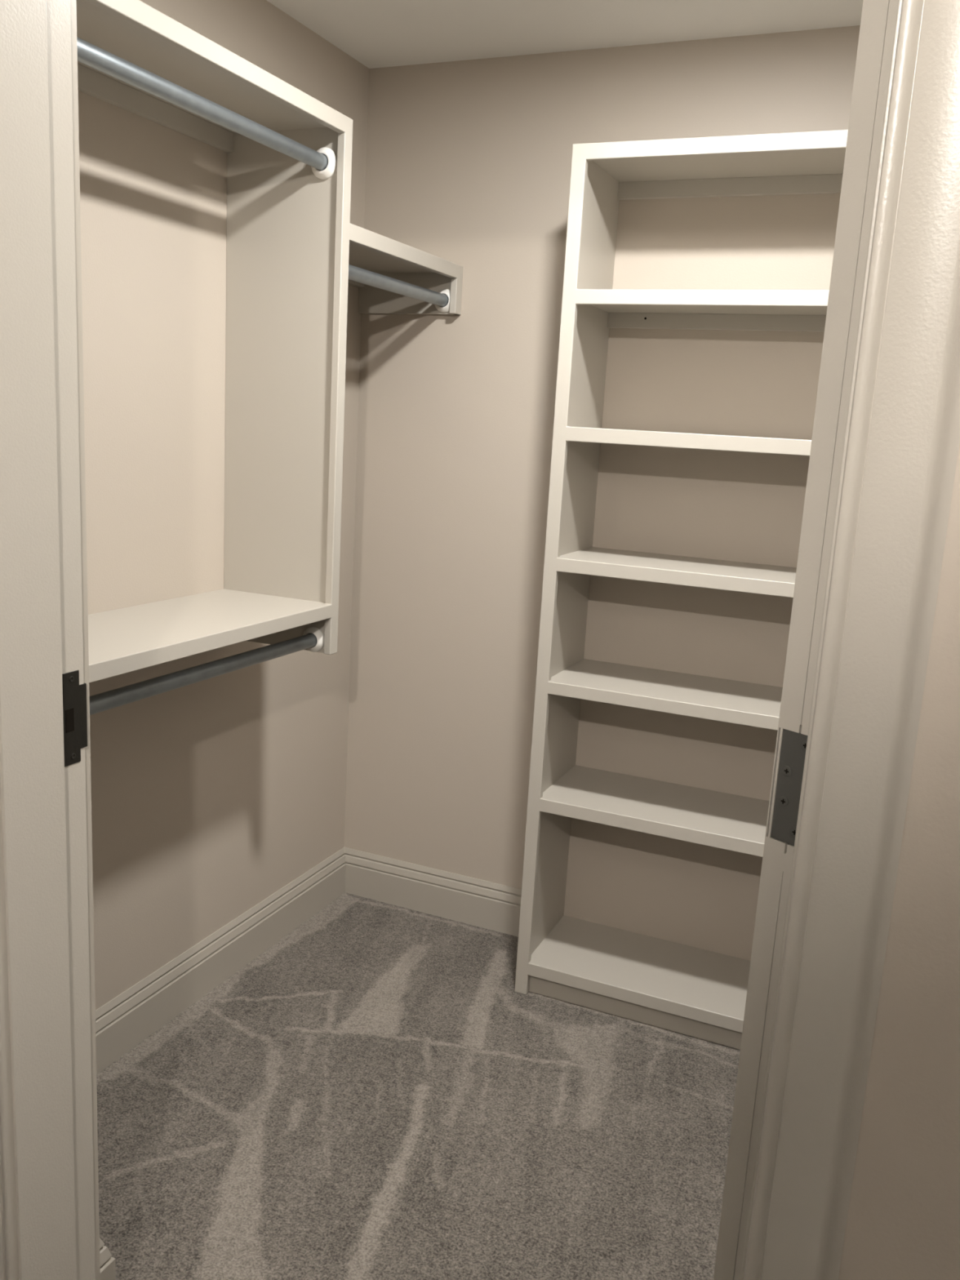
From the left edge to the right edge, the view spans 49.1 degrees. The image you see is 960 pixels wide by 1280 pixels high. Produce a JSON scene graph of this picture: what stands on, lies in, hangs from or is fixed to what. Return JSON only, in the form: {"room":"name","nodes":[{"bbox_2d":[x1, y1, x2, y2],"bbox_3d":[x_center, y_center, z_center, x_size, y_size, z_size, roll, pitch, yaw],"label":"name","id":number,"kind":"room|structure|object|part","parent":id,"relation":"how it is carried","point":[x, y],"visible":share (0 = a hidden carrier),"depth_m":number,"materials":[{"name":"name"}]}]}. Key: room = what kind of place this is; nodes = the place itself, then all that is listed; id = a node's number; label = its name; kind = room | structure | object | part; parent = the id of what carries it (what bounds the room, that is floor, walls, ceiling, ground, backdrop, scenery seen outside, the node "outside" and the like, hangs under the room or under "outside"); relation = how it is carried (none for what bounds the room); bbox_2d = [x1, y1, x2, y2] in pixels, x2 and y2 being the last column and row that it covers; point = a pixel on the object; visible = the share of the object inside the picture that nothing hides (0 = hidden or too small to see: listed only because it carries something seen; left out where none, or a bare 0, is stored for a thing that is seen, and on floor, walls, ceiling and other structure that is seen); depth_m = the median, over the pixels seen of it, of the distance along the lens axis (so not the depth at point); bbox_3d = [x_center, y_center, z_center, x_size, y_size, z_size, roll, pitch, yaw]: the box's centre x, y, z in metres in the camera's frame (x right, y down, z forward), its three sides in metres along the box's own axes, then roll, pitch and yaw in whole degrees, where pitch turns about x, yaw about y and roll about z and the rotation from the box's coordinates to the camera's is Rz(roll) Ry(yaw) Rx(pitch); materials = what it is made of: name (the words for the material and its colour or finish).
{"room":"walk-in closet","nodes":[
{"label":"walk-in closet","id":0,"kind":"room"},
{"bbox_2d":[78,0,368,1009],"bbox_3d":[-0.752,-0.238,2.436,0.100,2.490,1.850,8,12,22],"label":"wall","id":1,"kind":"structure","parent":0,"point":[210,797],"depth_m":2.44,"materials":[{"name":"paint"}]},
{"bbox_2d":[95,847,346,1074],"bbox_3d":[-0.752,0.865,2.657,0.020,0.144,1.607,8,12,22],"label":"baseboard","id":2,"kind":"structure","parent":1,"relation":"attached to","point":[128,1019],"depth_m":2.74,"materials":[{"name":"beige paint"}]},
{"bbox_2d":[75,0,463,683],"bbox_3d":[-0.533,-0.544,2.308,0.318,1.197,1.607,8,12,22],"label":"organizer","id":3,"kind":"object","parent":1,"relation":"attached to","point":[291,242],"visible":0.68,"depth_m":2.41,"materials":[{"name":"beige paint"}]},
{"bbox_2d":[75,0,326,133],"bbox_3d":[-0.625,-1.070,1.914,0.315,0.019,0.954,8,12,22],"label":"shelf","id":4,"kind":"object","parent":3,"relation":"attached to","point":[303,113],"depth_m":1.98,"materials":[{"name":"beige paint"}]},
{"bbox_2d":[76,36,328,170],"bbox_3d":[-0.533,-0.974,1.891,0.033,0.033,0.944,8,12,22],"label":"closet rod","id":5,"kind":"object","parent":3,"relation":"attached to","point":[90,55],"visible":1,"depth_m":1.90,"materials":[{"name":"metal"}]},
{"bbox_2d":[89,633,316,715],"bbox_3d":[-0.591,0.075,2.104,0.033,0.033,0.944,8,12,22],"label":"closet rod","id":6,"kind":"object","parent":3,"relation":"attached to","point":[112,699],"visible":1,"depth_m":2.11,"materials":[{"name":"metal"}]},
{"bbox_2d":[88,588,329,664],"bbox_3d":[-0.685,-0.020,2.128,0.315,0.019,0.954,8,12,22],"label":"shelf","id":7,"kind":"object","parent":3,"relation":"attached to","point":[161,632],"depth_m":2.20,"materials":[{"name":"beige paint"}]},
{"bbox_3d":[-0.463,-0.573,2.470,0.315,1.196,0.019,8,12,22],"label":"panel","id":8,"kind":"part","parent":3,"relation":"part of","materials":[{"name":"beige paint"}]},
{"bbox_2d":[302,626,324,652],"bbox_3d":[-0.403,0.000,2.527,0.061,0.061,0.015,8,12,22],"label":"socket","id":9,"kind":"object","parent":3,"relation":"attached to","point":[318,632],"depth_m":2.52,"materials":[{"name":"white plastic"}]},
{"bbox_2d":[311,146,337,179],"bbox_3d":[-0.346,-1.050,2.314,0.066,0.066,0.015,8,12,22],"label":"socket","id":10,"kind":"object","parent":3,"relation":"attached to","point":[330,172],"depth_m":2.31,"materials":[{"name":"white plastic"}]},
{"bbox_2d":[348,242,434,272],"bbox_3d":[-0.319,-0.989,2.673,0.315,0.019,0.596,8,12,22],"label":"shelf","id":11,"kind":"object","parent":3,"relation":"attached to","point":[359,256],"depth_m":2.69,"materials":[{"name":"beige paint"}]},
{"bbox_2d":[348,264,448,306],"bbox_3d":[-0.216,-0.891,2.644,0.033,0.033,0.586,8,12,22],"label":"closet rod","id":12,"kind":"object","parent":3,"relation":"attached to","point":[357,274],"visible":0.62,"depth_m":2.63,"materials":[{"name":"metal"}]},
{"bbox_3d":[-0.199,-0.985,2.961,0.315,0.129,0.019,8,12,22],"label":"panel","id":13,"kind":"part","parent":3,"relation":"part of","materials":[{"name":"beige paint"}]},
{"bbox_2d":[435,288,450,312],"bbox_3d":[-0.100,-0.938,2.907,0.063,0.063,0.015,8,12,22],"label":"socket","id":14,"kind":"object","parent":3,"relation":"attached to","point":[438,308],"depth_m":2.90,"materials":[{"name":"white plastic"}]},
{"bbox_2d":[96,892,740,1279],"bbox_3d":[-0.829,1.460,0.086,6.400,0.002,6.500,8,12,22],"label":"floor","id":15,"kind":"structure","parent":0,"point":[374,1094],"depth_m":2.28,"materials":[{"name":"carpet"}]},
{"bbox_2d":[514,129,848,1049],"bbox_3d":[0.634,-0.060,2.593,0.916,2.135,0.315,8,12,22],"label":"bookcase","id":16,"kind":"object","parent":15,"relation":"on","point":[698,993],"visible":0.62,"depth_m":2.64,"materials":[{"name":"beige paint"}]},
{"bbox_3d":[0.230,-0.118,2.763,0.019,2.134,0.312,8,12,22],"label":"panel","id":17,"kind":"part","parent":16,"relation":"part of","materials":[{"name":"beige paint"}]},
{"bbox_3d":[0.580,0.901,2.791,0.866,0.019,0.312,8,12,22],"label":"shelf","id":18,"kind":"part","parent":16,"relation":"part of","materials":[{"name":"beige paint"}]},
{"bbox_3d":[0.606,0.448,2.698,0.866,0.019,0.312,8,12,22],"label":"shelf","id":19,"kind":"part","parent":16,"relation":"part of","materials":[{"name":"beige paint"}]},
{"bbox_3d":[0.623,0.143,2.636,0.866,0.019,0.312,8,12,22],"label":"shelf","id":20,"kind":"part","parent":16,"relation":"part of","materials":[{"name":"beige paint"}]},
{"bbox_3d":[0.641,-0.164,2.573,0.866,0.019,0.312,8,12,22],"label":"shelf","id":21,"kind":"part","parent":16,"relation":"part of","materials":[{"name":"beige paint"}]},
{"bbox_3d":[0.676,-0.783,2.446,0.866,0.019,0.312,8,12,22],"label":"shelf","id":22,"kind":"part","parent":16,"relation":"part of","materials":[{"name":"beige paint"}]},
{"bbox_2d":[266,0,862,68],"bbox_3d":[-0.689,-0.976,-0.412,6.600,0.100,6.700,8,12,22],"label":"ceiling","id":23,"kind":"structure","parent":0,"point":[375,33],"depth_m":2.51,"materials":[{"name":"white paint"}]},
{"bbox_2d":[344,25,860,960],"bbox_3d":[0.581,-0.239,2.815,2.050,2.490,0.100,8,12,22],"label":"wall","id":24,"kind":"structure","parent":0,"point":[468,165],"depth_m":2.87,"materials":[{"name":"paint"}]},
{"bbox_2d":[344,847,521,937],"bbox_3d":[-0.113,0.783,3.239,0.724,0.144,0.020,8,12,22],"label":"baseboard","id":25,"kind":"structure","parent":24,"relation":"attached to","point":[483,904],"depth_m":3.24,"materials":[{"name":"beige paint"}]},
{"bbox_2d":[838,442,959,1279],"bbox_3d":[-0.189,0.060,1.138,6.400,2.490,0.142,8,12,22],"label":"wall","id":26,"kind":"structure","parent":0,"point":[903,1221],"depth_m":0.86,"materials":[{"name":"paint"}]},
{"bbox_2d":[0,0,100,1279],"bbox_3d":[-0.593,0.124,1.330,0.131,2.141,0.173,8,12,22],"label":"trim","id":27,"kind":"structure","parent":26,"relation":"attached to","point":[50,1220],"depth_m":1.28,"materials":[{"name":"beige paint"}]},
{"bbox_3d":[-0.605,0.140,1.250,0.078,2.141,0.013,8,12,22],"label":"casing","id":28,"kind":"part","parent":27,"relation":"part of","materials":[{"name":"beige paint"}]},
{"bbox_3d":[-0.524,0.100,1.349,0.005,0.122,0.049,8,12,22],"label":"strike plate","id":29,"kind":"part","parent":27,"relation":"part of","materials":[{"name":"brown metal"}]},
{"bbox_3d":[-0.569,0.111,1.404,0.115,2.141,0.017,8,12,22],"label":"casing","id":30,"kind":"part","parent":27,"relation":"part of","materials":[{"name":"beige paint"}]},
{"bbox_2d":[713,0,898,1279],"bbox_3d":[0.618,0.199,1.328,0.848,2.108,0.056,-7,15,-41],"label":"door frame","id":31,"kind":"structure","parent":26,"relation":"in","point":[878,17],"depth_m":1.01,"materials":[{"name":"beige paint"}]},
{"bbox_2d":[740,0,959,1279],"bbox_3d":[0.330,0.257,0.941,0.099,2.141,0.166,8,12,22],"label":"trim","id":32,"kind":"structure","parent":26,"relation":"attached to","point":[902,437],"depth_m":0.82,"materials":[{"name":"beige paint"}]},
{"bbox_3d":[-0.825,-0.062,1.555,0.487,2.490,0.141,8,12,22],"label":"wall","id":33,"kind":"structure","parent":0,"visible":0},
{"bbox_2d":[99,1238,115,1279],"bbox_3d":[-0.648,1.067,1.700,0.020,0.144,0.143,8,12,22],"label":"baseboard","id":34,"kind":"structure","parent":33,"relation":"attached to","point":[108,1270],"depth_m":1.74,"materials":[{"name":"beige paint"}]}
]}

